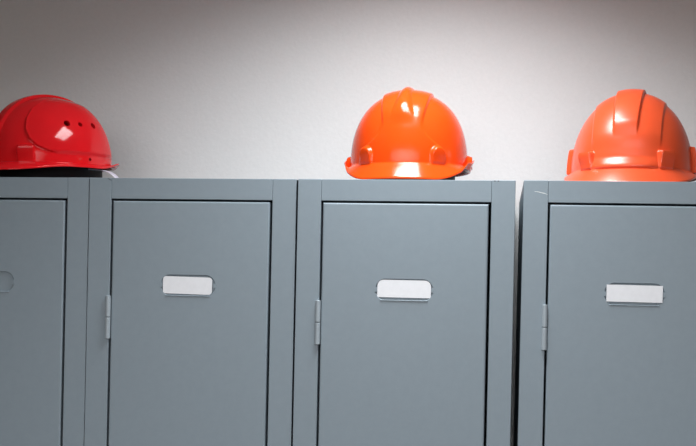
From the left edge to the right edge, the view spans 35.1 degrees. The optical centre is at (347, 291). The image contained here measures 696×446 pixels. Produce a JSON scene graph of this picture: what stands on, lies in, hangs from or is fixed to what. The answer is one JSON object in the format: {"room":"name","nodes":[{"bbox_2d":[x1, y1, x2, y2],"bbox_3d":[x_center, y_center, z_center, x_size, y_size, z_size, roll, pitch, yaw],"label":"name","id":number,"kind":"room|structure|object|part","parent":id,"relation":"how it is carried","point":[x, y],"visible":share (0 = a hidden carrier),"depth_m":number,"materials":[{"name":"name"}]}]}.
{"room":"workers' locker room","nodes":[
{"label":"workers' locker room","id":0,"kind":"room"},
{"bbox_2d":[0,0,695,445],"bbox_3d":[0.227,0.331,2.431,4.600,2.550,0.100,1,0,8],"label":"wall","id":1,"kind":"structure","parent":0,"point":[203,89],"depth_m":2.42,"materials":[{"name":"paint"}]},
{"bbox_3d":[-0.045,1.653,0.660,4.600,0.100,3.678,1,0,8],"label":"floor","id":2,"kind":"structure","parent":0,"visible":0},
{"bbox_2d":[0,177,89,445],"bbox_3d":[-0.646,0.688,2.251,0.380,1.800,0.467,1,0,8],"label":"locker","id":3,"kind":"object","parent":2,"relation":"on","point":[44,221],"visible":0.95,"depth_m":2.01,"materials":[{"name":"grey metal"}]},
{"bbox_3d":[-0.657,-0.193,2.036,0.297,0.038,0.022,1,0,8],"label":"rail","id":4,"kind":"part","parent":3,"relation":"part of","materials":[{"name":"grey metal"}]},
{"bbox_3d":[-0.676,0.672,2.035,0.289,1.685,0.019,1,0,8],"label":"door","id":5,"kind":"part","parent":3,"relation":"part of","materials":[{"name":"grey paint"}]},
{"bbox_2d":[0,94,118,177],"bbox_3d":[-0.604,-0.302,2.189,0.316,0.180,0.247,1,0,-44],"label":"hard hat","id":6,"kind":"object","parent":3,"relation":"on","point":[43,135],"visible":0.98,"depth_m":2.10,"materials":[{"name":"red plastic"}]},
{"bbox_2d":[84,178,297,445],"bbox_3d":[-0.268,0.696,2.198,0.382,1.800,0.467,1,0,8],"label":"locker","id":7,"kind":"object","parent":2,"relation":"on","point":[191,291],"visible":0.98,"depth_m":1.97,"materials":[{"name":"grey metal"}]},
{"bbox_3d":[-0.280,-0.185,1.983,0.297,0.038,0.022,1,0,8],"label":"rail","id":8,"kind":"part","parent":7,"relation":"part of","materials":[{"name":"grey metal"}]},
{"bbox_2d":[293,179,515,445],"bbox_3d":[0.112,0.704,2.142,0.380,1.800,0.467,1,0,8],"label":"locker","id":9,"kind":"object","parent":2,"relation":"on","point":[404,310],"visible":1,"depth_m":1.92,"materials":[{"name":"grey metal"}]},
{"bbox_3d":[0.083,0.688,1.926,0.289,1.685,0.019,1,0,8],"label":"door","id":10,"kind":"part","parent":9,"relation":"part of","materials":[{"name":"grey paint"}]},
{"bbox_3d":[0.102,-0.177,1.927,0.297,0.038,0.022,1,0,8],"label":"rail","id":11,"kind":"part","parent":9,"relation":"part of","materials":[{"name":"grey metal"}]},
{"bbox_2d":[344,87,473,179],"bbox_3d":[0.116,-0.292,2.096,0.249,0.192,0.289,1,0,26],"label":"hard hat","id":12,"kind":"object","parent":9,"relation":"on","point":[409,133],"visible":0.99,"depth_m":2.00,"materials":[{"name":"orange plastic"}]},
{"bbox_2d":[513,180,695,445],"bbox_3d":[0.501,0.712,2.094,0.380,1.800,0.467,1,0,8],"label":"locker","id":13,"kind":"object","parent":2,"relation":"on","point":[606,316],"visible":1,"depth_m":1.87,"materials":[{"name":"grey metal"}]},
{"bbox_3d":[0.493,-0.169,1.879,0.297,0.038,0.022,1,0,8],"label":"rail","id":14,"kind":"part","parent":13,"relation":"part of","materials":[{"name":"grey metal"}]},
{"bbox_2d":[564,89,695,181],"bbox_3d":[0.527,-0.282,2.044,0.243,0.188,0.290,1,0,20],"label":"hard hat","id":15,"kind":"object","parent":13,"relation":"on","point":[633,134],"visible":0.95,"depth_m":1.95,"materials":[{"name":"orange plastic"}]}
]}

